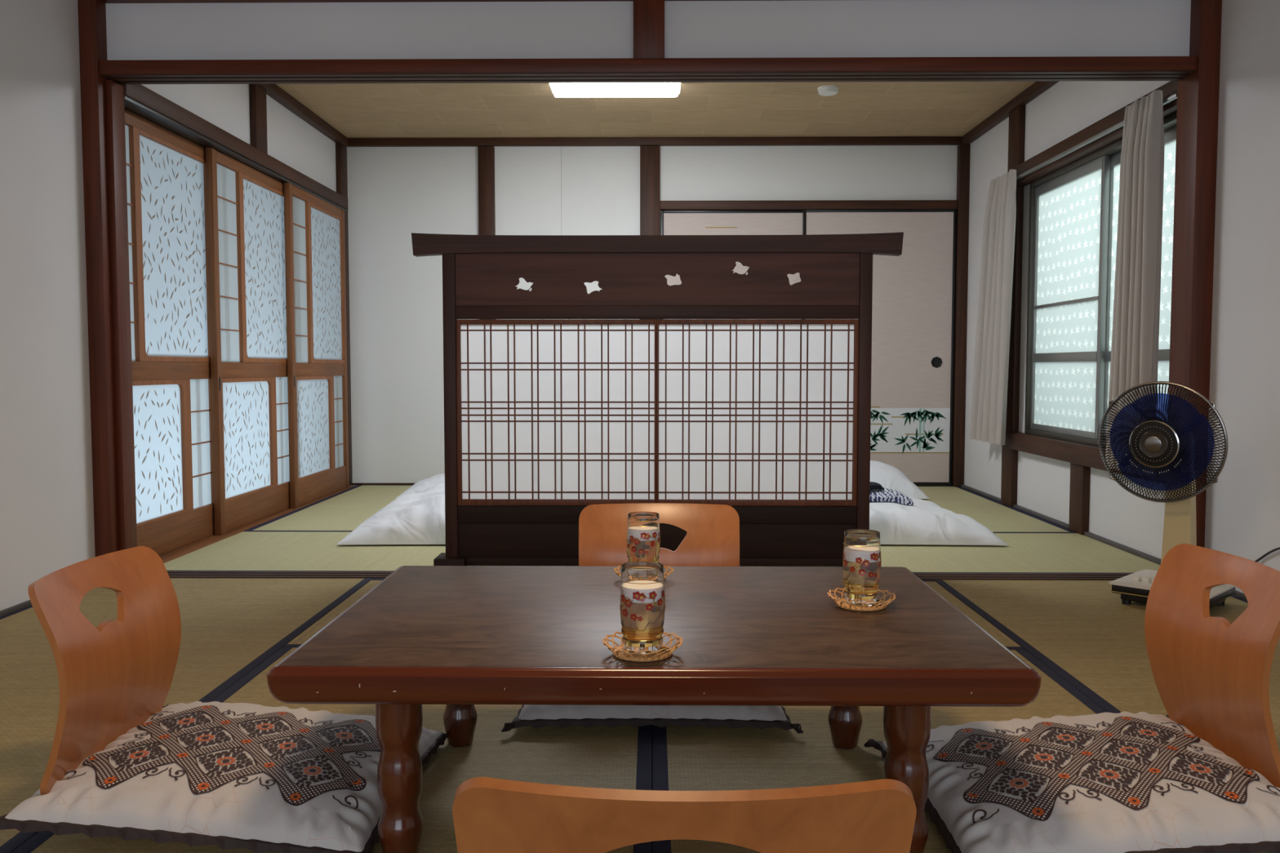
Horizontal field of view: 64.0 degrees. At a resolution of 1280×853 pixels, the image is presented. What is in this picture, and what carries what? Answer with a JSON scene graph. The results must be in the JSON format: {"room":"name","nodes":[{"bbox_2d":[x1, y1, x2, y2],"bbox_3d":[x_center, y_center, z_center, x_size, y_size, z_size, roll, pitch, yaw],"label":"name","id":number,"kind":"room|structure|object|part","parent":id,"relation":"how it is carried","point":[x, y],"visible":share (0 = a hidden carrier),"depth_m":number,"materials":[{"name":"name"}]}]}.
{"room":"traditional dwelling","nodes":[
{"label":"traditional dwelling","id":0,"kind":"room"},
{"bbox_2d":[0,0,336,610],"bbox_3d":[-1.965,-0.533,2.002,0.130,2.440,8.810,0,3,1],"label":"wall","id":1,"kind":"structure","parent":0,"point":[46,503],"depth_m":3.31,"materials":[{"name":"white paint"}]},
{"bbox_2d":[0,600,31,617],"bbox_3d":[-1.939,0.699,0.683,0.016,0.014,5.835,0,3,1],"label":"trim","id":2,"kind":"structure","parent":1,"relation":"attached to","point":[28,603],"depth_m":3.12,"materials":[{"name":"grey wood"}]},
{"bbox_2d":[77,0,119,556],"bbox_3d":[-1.880,-0.626,3.598,0.062,2.440,0.140,0,3,1],"label":"wooden post","id":3,"kind":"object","parent":1,"relation":"attached to","point":[91,13],"depth_m":3.54,"materials":[{"name":"brown wood"}]},
{"bbox_2d":[105,80,137,551],"bbox_3d":[-1.837,-0.335,3.632,0.023,1.735,0.085,0,3,1],"label":"trim","id":4,"kind":"structure","parent":1,"relation":"attached to","point":[114,91],"depth_m":3.61,"materials":[{"name":"brown wood"}]},
{"bbox_2d":[124,109,214,555],"bbox_3d":[-1.895,-0.338,4.048,0.032,1.684,0.965,0,3,1],"label":"door","id":5,"kind":"structure","parent":1,"relation":"in","point":[166,180],"depth_m":4.11,"materials":[{"name":"brown wood"}]},
{"bbox_3d":[-1.897,0.101,3.939,0.001,0.528,0.593,0,3,1],"label":"glass pane","id":6,"kind":"part","parent":5,"relation":"part of","materials":[{"name":"white glass"}]},
{"bbox_3d":[-1.893,-0.704,4.170,0.001,0.846,0.588,0,3,1],"label":"glass pane","id":7,"kind":"part","parent":5,"relation":"part of","materials":[{"name":"white glass"}]},
{"bbox_3d":[-1.895,-0.338,4.048,0.030,1.684,0.965,0,3,1],"label":"frame","id":8,"kind":"part","parent":5,"relation":"part of","materials":[{"name":"brown wood"}]},
{"bbox_2d":[120,84,347,209],"bbox_3d":[-1.887,-1.284,4.944,0.173,0.067,2.645,0,3,1],"label":"trim","id":9,"kind":"structure","parent":1,"relation":"attached to","point":[140,93],"depth_m":4.44,"materials":[{"name":"brown wood"}]},
{"bbox_2d":[124,94,346,212],"bbox_3d":[-1.890,-1.243,4.947,0.167,0.015,2.645,0,3,1],"label":"trim","id":10,"kind":"structure","parent":1,"relation":"attached to","point":[131,104],"depth_m":4.23,"materials":[{"name":"black paint"}]},
{"bbox_2d":[205,147,289,535],"bbox_3d":[-1.851,-0.390,4.936,0.032,1.684,0.955,0,3,1],"label":"door","id":11,"kind":"structure","parent":1,"relation":"in","point":[245,205],"depth_m":4.81,"materials":[{"name":"brown wood"}]},
{"bbox_3d":[-1.852,-0.390,4.936,0.030,1.684,0.955,0,3,1],"label":"frame","id":12,"kind":"part","parent":11,"relation":"part of","materials":[{"name":"brown wood"}]},
{"bbox_3d":[-1.841,-0.187,4.490,0.002,0.060,0.016,0,3,1],"label":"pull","id":13,"kind":"part","parent":11,"relation":"part of","materials":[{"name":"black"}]},
{"bbox_3d":[-1.853,0.050,4.827,0.001,0.528,0.583,0,3,1],"label":"glass pane","id":14,"kind":"part","parent":11,"relation":"part of","materials":[{"name":"white glass"}]},
{"bbox_3d":[-1.849,-0.755,5.059,0.001,0.846,0.580,0,3,1],"label":"glass pane","id":15,"kind":"part","parent":11,"relation":"part of","materials":[{"name":"white glass"}]},
{"bbox_2d":[159,486,353,563],"bbox_3d":[-1.884,0.480,5.048,0.179,0.064,2.645,0,3,1],"label":"trim","id":16,"kind":"structure","parent":1,"relation":"attached to","point":[188,548],"depth_m":4.43,"materials":[{"name":"brown wood"}]},
{"bbox_2d":[248,84,267,154],"bbox_3d":[-1.848,-1.483,4.960,0.032,0.328,0.140,0,3,1],"label":"trim","id":17,"kind":"structure","parent":1,"relation":"attached to","point":[257,94],"depth_m":4.92,"materials":[{"name":"brown wood"}]},
{"bbox_2d":[258,84,347,146],"bbox_3d":[-1.839,-1.672,4.951,0.050,0.050,2.705,0,3,1],"label":"trim","id":18,"kind":"structure","parent":1,"relation":"attached to","point":[276,92],"depth_m":5.54,"materials":[{"name":"brown wood"}]},
{"bbox_2d":[283,182,349,508],"bbox_3d":[-1.808,-0.439,5.774,0.032,1.684,0.945,0,3,1],"label":"door","id":19,"kind":"structure","parent":1,"relation":"in","point":[314,228],"depth_m":5.71,"materials":[{"name":"brown wood"}]},
{"bbox_3d":[-1.809,0.001,5.665,0.001,0.528,0.573,0,3,1],"label":"glass pane","id":20,"kind":"part","parent":19,"relation":"part of","materials":[{"name":"white glass"}]},
{"bbox_3d":[-1.806,-0.804,5.896,0.001,0.846,0.568,0,3,1],"label":"glass pane","id":21,"kind":"part","parent":19,"relation":"part of","materials":[{"name":"white glass"}]},
{"bbox_2d":[335,142,352,485],"bbox_3d":[-1.831,-0.676,6.339,0.032,2.100,0.130,0,3,1],"label":"trim","id":22,"kind":"structure","parent":1,"relation":"attached to","point":[340,149],"depth_m":6.35,"materials":[{"name":"brown wood"}]},
{"bbox_2d":[167,571,1130,580],"bbox_3d":[0.004,0.561,3.654,3.780,0.063,0.100,0,3,1],"label":"trim","id":23,"kind":"structure","parent":1,"relation":"attached to","point":[296,575],"depth_m":3.65,"materials":[{"name":"brown wood"}]},
{"bbox_2d":[105,0,1191,60],"bbox_3d":[0.022,-1.534,3.537,3.865,0.620,0.040,0,3,1],"label":"wall","id":24,"kind":"structure","parent":0,"point":[771,28],"depth_m":3.53,"materials":[{"name":"white paint"}]},
{"bbox_2d":[102,0,768,3],"bbox_3d":[0.017,-1.513,3.523,3.731,0.100,0.120,0,3,1],"label":"trim","id":25,"kind":"structure","parent":24,"relation":"attached to","point":[104,1],"depth_m":3.52,"materials":[{"name":"brown wood"}]},
{"bbox_2d":[100,70,1195,84],"bbox_3d":[0.017,-1.231,3.542,3.731,0.050,0.115,0,3,1],"label":"trim","id":26,"kind":"structure","parent":24,"relation":"attached to","point":[1136,75],"depth_m":3.54,"materials":[{"name":"brown wood"}]},
{"bbox_2d":[99,56,1197,74],"bbox_3d":[0.016,-1.230,3.502,3.731,0.047,0.045,0,3,1],"label":"ceiling beam","id":27,"kind":"structure","parent":24,"relation":"attached to","point":[1011,63],"depth_m":3.48,"materials":[{"name":"brown wood"}]},
{"bbox_2d":[633,0,664,57],"bbox_3d":[0.031,-1.358,3.512,0.106,0.208,0.050,0,3,1],"label":"trim","id":28,"kind":"structure","parent":24,"relation":"attached to","point":[648,15],"depth_m":3.49,"materials":[{"name":"brown wood"}]},
{"bbox_2d":[651,777,653,852],"bbox_3d":[-0.525,0.724,2.102,5.700,0.079,9.300,0,3,1],"label":"floor","id":29,"kind":"structure","parent":0,"point":[651,778],"depth_m":1.74,"materials":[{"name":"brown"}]},
{"bbox_2d":[0,807,38,852],"bbox_3d":[-1.461,0.730,0.797,0.968,0.061,1.898,0,3,1],"label":"mat","id":30,"kind":"object","parent":29,"relation":"on","point":[11,840],"visible":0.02,"depth_m":1.62,"materials":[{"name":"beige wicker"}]},
{"bbox_2d":[0,577,373,807],"bbox_3d":[-1.438,0.620,2.683,0.968,0.061,1.878,0,3,1],"label":"mat","id":31,"kind":"object","parent":29,"relation":"on","point":[230,626],"visible":0.34,"depth_m":2.76,"materials":[{"name":"beige wicker"}]},
{"bbox_2d":[245,484,411,530],"bbox_3d":[-1.338,0.452,5.557,0.899,0.061,1.786,0,3,1],"label":"mat","id":32,"kind":"object","parent":29,"relation":"on","point":[345,510],"visible":0.47,"depth_m":5.29,"materials":[{"name":"beige wicker"}]},
{"bbox_2d":[11,647,652,852],"bbox_3d":[-0.471,0.673,1.773,0.983,0.061,1.898,0,3,1],"label":"mat","id":33,"kind":"object","parent":29,"relation":"on","point":[602,756],"visible":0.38,"depth_m":1.94,"materials":[{"name":"beige wicker"}]},
{"bbox_2d":[27,546,181,795],"bbox_3d":[-0.774,0.435,1.753,0.386,0.408,0.384,0,3,1],"label":"chair","id":34,"kind":"object","parent":33,"relation":"on","point":[113,675],"visible":0.56,"depth_m":1.75,"materials":[{"name":"brown wood"}]},
{"bbox_2d":[0,701,446,852],"bbox_3d":[-0.676,0.583,1.777,0.606,0.106,0.556,0,3,3],"label":"floor cushion","id":35,"kind":"object","parent":33,"relation":"on","point":[256,778],"visible":0.93,"depth_m":1.61,"materials":[{"name":"fabric"}]},
{"bbox_2d":[266,565,1041,852],"bbox_3d":[0.021,0.475,1.760,1.054,0.336,0.737,0,3,1],"label":"table","id":36,"kind":"object","parent":33,"relation":"on","point":[459,637],"visible":0.93,"depth_m":1.51,"materials":[{"name":"brown wood"}]},
{"bbox_3d":[-0.362,0.515,1.542,0.069,0.281,0.069,0,3,1],"label":"leg","id":37,"kind":"part","parent":36,"relation":"part of","materials":[{"name":"brown wood"}]},
{"bbox_3d":[-0.356,0.487,2.021,0.069,0.281,0.069,0,3,1],"label":"leg","id":38,"kind":"part","parent":36,"relation":"part of","materials":[{"name":"brown wood"}]},
{"bbox_2d":[602,631,682,662],"bbox_3d":[0.004,0.313,1.458,0.115,0.022,0.115,0,3,1],"label":"coaster","id":39,"kind":"object","parent":36,"relation":"on","point":[665,651],"visible":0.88,"depth_m":1.43,"materials":[{"name":"wicker"}]},
{"bbox_2d":[619,561,665,654],"bbox_3d":[0.004,0.258,1.454,0.064,0.122,0.064,0,3,1],"label":"beer glass","id":40,"kind":"object","parent":39,"relation":"on","point":[642,596],"visible":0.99,"depth_m":1.43,"materials":[{"name":"clear"}]},
{"bbox_2d":[613,565,673,580],"bbox_3d":[0.007,0.284,1.965,0.115,0.022,0.115,-1,3,-14],"label":"coaster","id":41,"kind":"object","parent":36,"relation":"on","point":[671,570],"visible":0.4,"depth_m":1.97,"materials":[{"name":"wicker"}]},
{"bbox_2d":[626,511,660,563],"bbox_3d":[0.007,0.228,1.962,0.064,0.122,0.064,-1,3,-14],"label":"beer glass","id":42,"kind":"object","parent":41,"relation":"on","point":[643,533],"visible":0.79,"depth_m":1.94,"materials":[{"name":"orange"}]},
{"bbox_3d":[0.021,0.310,1.751,1.025,0.005,0.707,0,3,1],"label":"panel","id":43,"kind":"part","parent":36,"relation":"part of","materials":[{"name":"brown wood"}]},
{"bbox_3d":[0.404,0.488,2.012,0.069,0.281,0.069,0,3,1],"label":"leg","id":44,"kind":"part","parent":36,"relation":"part of","materials":[{"name":"brown wood"}]},
{"bbox_2d":[826,587,895,611],"bbox_3d":[0.378,0.296,1.751,0.115,0.022,0.115,-3,4,-39],"label":"coaster","id":45,"kind":"object","parent":36,"relation":"on","point":[880,605],"visible":0.73,"depth_m":1.72,"materials":[{"name":"wicker"}]},
{"bbox_2d":[842,528,881,605],"bbox_3d":[0.378,0.240,1.748,0.064,0.122,0.064,-3,4,-39],"label":"beer glass","id":46,"kind":"object","parent":45,"relation":"on","point":[861,556],"visible":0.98,"depth_m":1.72,"materials":[{"name":"orange"}]},
{"bbox_3d":[0.398,0.516,1.533,0.069,0.281,0.069,0,3,1],"label":"leg","id":47,"kind":"part","parent":36,"relation":"part of","materials":[{"name":"brown wood"}]},
{"bbox_2d":[163,530,578,571],"bbox_3d":[-0.877,0.532,4.187,1.854,0.061,0.943,0,3,1],"label":"mat","id":48,"kind":"object","parent":29,"relation":"on","point":[246,550],"visible":0.24,"depth_m":4.05,"materials":[{"name":"beige wicker"}]},
{"bbox_2d":[283,577,1025,649],"bbox_3d":[0.038,0.592,3.160,1.968,0.061,0.888,0,3,1],"label":"mat","id":49,"kind":"object","parent":29,"relation":"on","point":[976,618],"visible":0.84,"depth_m":3.07,"materials":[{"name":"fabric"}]},
{"bbox_2d":[739,532,1159,573],"bbox_3d":[1.008,0.534,4.164,1.913,0.061,0.943,0,3,1],"label":"mat","id":50,"kind":"object","parent":29,"relation":"on","point":[1024,552],"visible":0.23,"depth_m":4.02,"materials":[{"name":"beige wicker"}]},
{"bbox_2d":[411,231,903,566],"bbox_3d":[0.061,-0.094,3.801,1.798,1.234,0.140,0,3,1],"label":"screen","id":51,"kind":"object","parent":50,"relation":"on","point":[750,393],"visible":0.94,"depth_m":3.80,"materials":[{"name":"brown wood"}]},
{"bbox_3d":[-0.704,-0.075,3.812,0.046,1.135,0.036,0,3,1],"label":"post","id":52,"kind":"part","parent":51,"relation":"part of","materials":[{"name":"brown wood"}]},
{"bbox_3d":[-0.310,-0.051,3.809,0.742,0.691,0.020,0,3,1],"label":"lattice panel","id":53,"kind":"part","parent":51,"relation":"part of","materials":[{"name":"white paper"}]},
{"bbox_3d":[0.062,0.505,3.836,1.487,0.029,0.033,0,3,1],"label":"rail","id":54,"kind":"part","parent":51,"relation":"part of","materials":[{"name":"brown wood"}]},
{"bbox_3d":[0.062,-0.670,3.770,1.798,0.081,0.056,0,3,1],"label":"rail","id":55,"kind":"part","parent":51,"relation":"part of","materials":[{"name":"brown wood"}]},
{"bbox_3d":[0.062,-0.422,3.783,1.487,0.050,0.030,0,3,1],"label":"rail","id":56,"kind":"part","parent":51,"relation":"part of","materials":[{"name":"brown wood"}]},
{"bbox_3d":[0.062,0.328,3.827,1.487,0.063,0.030,0,3,1],"label":"rail","id":57,"kind":"part","parent":51,"relation":"part of","materials":[{"name":"brown wood"}]},
{"bbox_3d":[0.434,-0.050,3.800,0.744,0.691,0.020,0,3,1],"label":"lattice panel","id":58,"kind":"part","parent":51,"relation":"part of","materials":[{"name":"white paper"}]},
{"bbox_3d":[0.829,-0.074,3.793,0.046,1.135,0.036,0,3,1],"label":"post","id":59,"kind":"part","parent":51,"relation":"part of","materials":[{"name":"brown wood"}]},
{"bbox_2d":[652,649,1266,852],"bbox_3d":[0.513,0.674,1.761,0.983,0.061,1.898,0,3,1],"label":"mat","id":60,"kind":"object","parent":29,"relation":"on","point":[701,757],"visible":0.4,"depth_m":1.99,"materials":[{"name":"beige wicker"}]},
{"bbox_2d":[578,502,739,566],"bbox_3d":[0.044,0.402,2.330,0.384,0.408,0.386,0,3,1],"label":"chair","id":61,"kind":"object","parent":60,"relation":"on","point":[712,538],"visible":0.3,"depth_m":2.45,"materials":[{"name":"brown wood"}]},
{"bbox_2d":[501,705,803,733],"bbox_3d":[0.028,0.552,2.325,0.608,0.095,0.555,0,3,1],"label":"floor cushion","id":62,"kind":"object","parent":61,"relation":"on","point":[535,717],"visible":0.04,"depth_m":2.09,"materials":[{"name":"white fabric"}]},
{"bbox_2d":[452,777,916,852],"bbox_3d":[0.038,0.479,0.999,0.384,0.408,0.386,0,3,1],"label":"chair","id":63,"kind":"object","parent":60,"relation":"on","point":[490,815],"visible":1,"depth_m":0.82,"materials":[{"name":"brown wood"}]},
{"bbox_2d":[863,711,1279,852],"bbox_3d":[0.744,0.585,1.723,0.607,0.108,0.556,0,3,-1],"label":"floor cushion","id":64,"kind":"object","parent":60,"relation":"on","point":[1123,782],"visible":0.96,"depth_m":1.59,"materials":[{"name":"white fabric"}]},
{"bbox_2d":[1144,543,1279,787],"bbox_3d":[0.870,0.434,1.783,0.386,0.408,0.384,0,3,1],"label":"chair","id":65,"kind":"object","parent":60,"relation":"on","point":[1211,675],"visible":0.63,"depth_m":1.78,"materials":[{"name":"brown wood"}]},
{"bbox_2d":[917,486,1074,532],"bbox_3d":[1.502,0.455,5.513,0.958,0.061,1.768,0,3,1],"label":"mat","id":66,"kind":"object","parent":29,"relation":"on","point":[997,517],"visible":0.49,"depth_m":5.29,"materials":[{"name":"beige wicker"}]},
{"bbox_2d":[870,460,928,498],"bbox_3d":[1.277,0.291,5.942,0.690,0.204,0.420,0,3,1],"label":"pillow","id":67,"kind":"object","parent":66,"relation":"on","point":[889,477],"visible":0.27,"depth_m":5.78,"materials":[{"name":"white fabric"}]},
{"bbox_2d":[933,579,1279,752],"bbox_3d":[1.480,0.622,2.648,0.923,0.061,1.878,0,3,1],"label":"mat","id":68,"kind":"object","parent":29,"relation":"on","point":[1082,631],"visible":0.39,"depth_m":2.89,"materials":[{"name":"beige wicker"}]},
{"bbox_2d":[1097,381,1279,608],"bbox_3d":[1.792,0.212,3.136,0.385,0.700,0.670,-3,5,-44],"label":"electric fan","id":69,"kind":"object","parent":68,"relation":"on","point":[1158,443],"visible":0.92,"depth_m":3.14,"materials":[{"name":"blue plastic"}]},
{"bbox_3d":[1.556,0.053,3.103,0.010,0.083,0.083,-3,5,-44],"label":"hub dish","id":70,"kind":"part","parent":69,"relation":"part of","materials":[{"name":"grey metal"}]},
{"bbox_3d":[1.673,0.490,3.212,0.270,0.012,0.290,-3,5,-44],"label":"control panel","id":71,"kind":"part","parent":69,"relation":"part of","materials":[{"name":"beige plastic"}]},
{"bbox_3d":[1.916,0.431,3.097,0.119,0.252,0.549,-1,3,-15],"label":"cord","id":72,"kind":"part","parent":69,"relation":"part of","materials":[{"name":"grey plastic"}]},
{"bbox_3d":[0.545,0.454,5.525,0.953,0.061,1.768,0,3,1],"label":"mat","id":73,"kind":"object","parent":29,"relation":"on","visible":0},
{"bbox_2d":[869,495,1007,545],"bbox_3d":[0.815,0.369,4.940,1.430,0.164,1.400,0,3,1],"label":"duvet","id":74,"kind":"object","parent":73,"relation":"on","point":[924,522],"visible":0.28,"depth_m":4.29,"materials":[{"name":"white fabric"}]},
{"bbox_2d":[869,488,913,506],"bbox_3d":[1.057,0.318,4.674,0.320,0.071,0.240,0,3,1],"label":"robe","id":75,"kind":"object","parent":74,"relation":"on","point":[886,495],"visible":0.52,"depth_m":4.57,"materials":[{"name":"fabric"}]},
{"bbox_2d":[870,481,884,489],"bbox_3d":[1.032,0.279,4.702,0.170,0.047,0.080,0,3,1],"label":"belt","id":76,"kind":"object","parent":75,"relation":"on","point":[873,486],"depth_m":4.67,"materials":[{"name":"black fabric"}]},
{"bbox_3d":[-0.410,0.453,5.545,0.953,0.061,1.786,0,3,1],"label":"mat","id":77,"kind":"object","parent":29,"relation":"on","visible":0},
{"bbox_2d":[337,482,445,545],"bbox_3d":[-0.610,0.344,4.946,1.280,0.214,1.420,0,3,1],"label":"duvet","id":78,"kind":"object","parent":77,"relation":"on","point":[417,518],"visible":0.3,"depth_m":4.30,"materials":[{"name":"white fabric"}]},
{"bbox_2d":[395,473,444,498],"bbox_3d":[-1.038,0.330,5.952,0.660,0.124,0.420,0,3,1],"label":"pillow","id":79,"kind":"object","parent":78,"relation":"on","point":[418,487],"visible":0.19,"depth_m":5.82,"materials":[{"name":"white fabric"}]},
{"bbox_2d":[346,145,961,487],"bbox_3d":[0.079,-0.676,6.431,4.000,2.210,0.100,0,3,1],"label":"wall","id":80,"kind":"structure","parent":0,"point":[396,313],"depth_m":6.35,"materials":[{"name":"paint"}]},
{"bbox_2d":[351,483,414,484],"bbox_3d":[-0.907,0.363,6.448,1.816,0.012,0.012,0,3,1],"label":"trim","id":81,"kind":"structure","parent":80,"relation":"attached to","point":[352,483],"depth_m":6.45,"materials":[{"name":"brown wood"}]},
{"bbox_2d":[477,146,495,235],"bbox_3d":[-0.948,-0.679,6.383,0.099,2.100,0.040,0,3,1],"label":"trim","id":82,"kind":"structure","parent":80,"relation":"attached to","point":[486,206],"depth_m":6.32,"materials":[{"name":"brown wood"}]},
{"bbox_2d":[560,146,561,188],"bbox_3d":[-0.487,-0.679,6.387,0.002,2.100,0.001,0,3,1],"label":"trim","id":83,"kind":"structure","parent":80,"relation":"attached to","point":[561,147],"depth_m":6.33,"materials":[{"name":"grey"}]},
{"bbox_2d":[640,145,660,319],"bbox_3d":[0.062,-0.678,6.369,0.122,2.100,0.045,0,3,1],"label":"trim","id":84,"kind":"structure","parent":80,"relation":"attached to","point":[650,155],"depth_m":6.30,"materials":[{"name":"brown wood"}]},
{"bbox_2d":[345,136,962,146],"bbox_3d":[0.083,-1.752,6.298,3.860,0.047,0.040,0,3,1],"label":"trim","id":85,"kind":"structure","parent":80,"relation":"attached to","point":[795,140],"depth_m":6.28,"materials":[{"name":"brown wood"}]},
{"bbox_2d":[660,209,802,285],"bbox_3d":[0.576,-0.490,6.388,0.895,1.700,0.024,0,3,1],"label":"door","id":86,"kind":"structure","parent":80,"relation":"in","point":[673,222],"depth_m":6.34,"materials":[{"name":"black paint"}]},
{"bbox_3d":[0.576,-0.490,6.388,0.895,1.700,0.024,0,3,1],"label":"lacquer frame","id":87,"kind":"part","parent":86,"relation":"part of","materials":[{"name":"black"}]},
{"bbox_2d":[659,200,957,209],"bbox_3d":[1.037,-1.365,6.321,1.827,0.054,0.055,0,3,1],"label":"trim","id":88,"kind":"structure","parent":80,"relation":"attached to","point":[742,204],"depth_m":6.29,"materials":[{"name":"brown wood"}]},
{"bbox_2d":[802,208,956,484],"bbox_3d":[1.476,-0.489,6.356,0.941,1.700,0.024,0,3,1],"label":"door","id":89,"kind":"structure","parent":80,"relation":"in","point":[913,304],"depth_m":6.34,"materials":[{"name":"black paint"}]},
{"bbox_3d":[1.840,-0.398,6.349,0.072,0.072,0.005,0,3,1],"label":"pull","id":90,"kind":"part","parent":89,"relation":"part of","materials":[{"name":"black metal"}]},
{"bbox_2d":[915,484,952,486],"bbox_3d":[1.037,0.364,6.440,1.827,0.012,0.080,0,3,1],"label":"trim","id":91,"kind":"structure","parent":80,"relation":"attached to","point":[917,485],"depth_m":6.39,"materials":[{"name":"black paint"}]},
{"bbox_2d":[951,143,970,486],"bbox_3d":[1.981,-0.675,6.328,0.063,2.100,0.060,0,3,1],"label":"trim","id":92,"kind":"structure","parent":80,"relation":"attached to","point":[963,149],"depth_m":6.30,"materials":[{"name":"brown wood"}]},
{"bbox_2d":[276,80,1036,137],"bbox_3d":[0.062,-1.726,5.015,4.200,0.050,2.985,0,3,1],"label":"ceiling","id":93,"kind":"structure","parent":0,"point":[784,108],"depth_m":5.63,"materials":[{"name":"wood"}]},
{"bbox_2d":[548,82,680,97],"bbox_3d":[-0.121,-1.645,4.769,0.630,0.082,0.610,0,3,1],"label":"ceiling light","id":94,"kind":"object","parent":93,"relation":"attached to","point":[558,89],"visible":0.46,"depth_m":4.90,"materials":[{"name":"white plastic"}]},
{"bbox_2d":[817,84,839,96],"bbox_3d":[0.949,-1.694,5.169,0.106,0.030,0.106,0,3,1],"label":"smoke detector","id":95,"kind":"object","parent":93,"relation":"attached to","point":[826,90],"visible":1,"depth_m":5.13,"materials":[{"name":"white plastic"}]},
{"bbox_2d":[964,0,1279,593],"bbox_3d":[1.997,-0.530,1.953,0.125,2.440,8.810,0,3,1],"label":"wall","id":96,"kind":"structure","parent":0,"point":[1242,519],"depth_m":3.40,"materials":[{"name":"white paint"}]},
{"bbox_2d":[962,80,1059,143],"bbox_3d":[1.974,-1.669,4.905,0.045,0.050,2.705,0,3,1],"label":"trim","id":97,"kind":"structure","parent":96,"relation":"attached to","point":[1038,87],"depth_m":5.48,"materials":[{"name":"brown wood"}]},
{"bbox_2d":[1000,105,1025,506],"bbox_3d":[1.986,-0.624,5.454,0.033,2.100,0.160,0,3,1],"label":"trim","id":98,"kind":"structure","parent":96,"relation":"attached to","point":[1016,130],"depth_m":5.40,"materials":[{"name":"brown wood"}]},
{"bbox_2d":[960,484,1160,564],"bbox_3d":[1.986,0.446,5.018,0.020,0.014,2.685,0,3,1],"label":"trim","id":99,"kind":"structure","parent":96,"relation":"attached to","point":[1112,543],"depth_m":4.52,"materials":[{"name":"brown wood"}]},
{"bbox_2d":[1068,462,1090,534],"bbox_3d":[1.975,0.321,4.603,0.033,0.312,0.140,0,3,1],"label":"trim","id":100,"kind":"structure","parent":96,"relation":"attached to","point":[1079,491],"depth_m":4.56,"materials":[{"name":"brown wood"}]},
{"bbox_2d":[1008,431,1166,484],"bbox_3d":[2.015,0.125,4.536,0.150,0.088,1.760,0,3,1],"label":"trim","id":101,"kind":"structure","parent":96,"relation":"attached to","point":[1084,455],"depth_m":4.72,"materials":[{"name":"brown wood"}]},
{"bbox_2d":[1013,80,1177,186],"bbox_3d":[2.013,-1.249,4.455,0.155,0.100,1.760,0,3,1],"label":"trim","id":102,"kind":"structure","parent":96,"relation":"attached to","point":[1170,88],"depth_m":4.49,"materials":[{"name":"brown wood"}]},
{"bbox_2d":[1016,93,1177,180],"bbox_3d":[1.927,-1.232,4.583,0.028,0.016,1.900,0,3,1],"label":"rail","id":103,"kind":"object","parent":96,"relation":"attached to","point":[1174,96],"visible":0.77,"depth_m":4.43,"materials":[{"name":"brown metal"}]},
{"bbox_2d":[968,168,1016,445],"bbox_3d":[1.895,-0.618,5.503,0.073,1.412,0.565,0,3,1],"label":"curtain","id":104,"kind":"object","parent":103,"relation":"hanging from","point":[990,377],"visible":1,"depth_m":5.43,"materials":[{"name":"white fabric"}]},
{"bbox_2d":[1105,89,1164,475],"bbox_3d":[1.875,-0.529,3.894,0.074,1.402,0.351,0,3,1],"label":"curtain","id":105,"kind":"object","parent":103,"relation":"hanging from","point":[1134,362],"visible":0.83,"depth_m":3.81,"materials":[{"name":"white fabric"}]},
{"bbox_2d":[1024,111,1177,447],"bbox_3d":[2.033,-0.558,4.481,0.105,1.282,1.570,0,3,1],"label":"window","id":106,"kind":"structure","parent":96,"relation":"in","point":[1073,207],"depth_m":4.68,"materials":[{"name":"white glass"}]},
{"bbox_3d":[2.015,-0.578,4.840,0.001,1.220,0.800,0,3,1],"label":"frosted pane","id":107,"kind":"part","parent":106,"relation":"part of","materials":[{"name":"white glass"}]},
{"bbox_3d":[2.014,-0.578,4.840,0.026,1.230,0.800,0,3,1],"label":"sash frame","id":108,"kind":"part","parent":106,"relation":"part of","materials":[{"name":"grey metal"}]},
{"bbox_3d":[2.040,-0.535,4.101,0.026,1.230,0.760,0,3,1],"label":"sash frame","id":109,"kind":"part","parent":106,"relation":"part of","materials":[{"name":"grey metal"}]},
{"bbox_3d":[2.041,-0.535,4.101,0.001,1.220,0.760,0,3,1],"label":"frosted pane","id":110,"kind":"part","parent":106,"relation":"part of","materials":[{"name":"white glass"}]},
{"bbox_2d":[1164,0,1222,547],"bbox_3d":[1.918,-0.623,3.551,0.072,2.440,0.140,0,3,1],"label":"wooden post","id":111,"kind":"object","parent":96,"relation":"attached to","point":[1197,93],"depth_m":3.50,"materials":[{"name":"brown wood"}]},
{"bbox_2d":[1233,590,1247,600],"bbox_3d":[1.909,0.702,0.636,0.016,0.014,5.835,0,3,1],"label":"trim","id":112,"kind":"structure","parent":96,"relation":"attached to","point":[1238,594],"depth_m":3.30,"materials":[{"name":"grey wood"}]}
]}

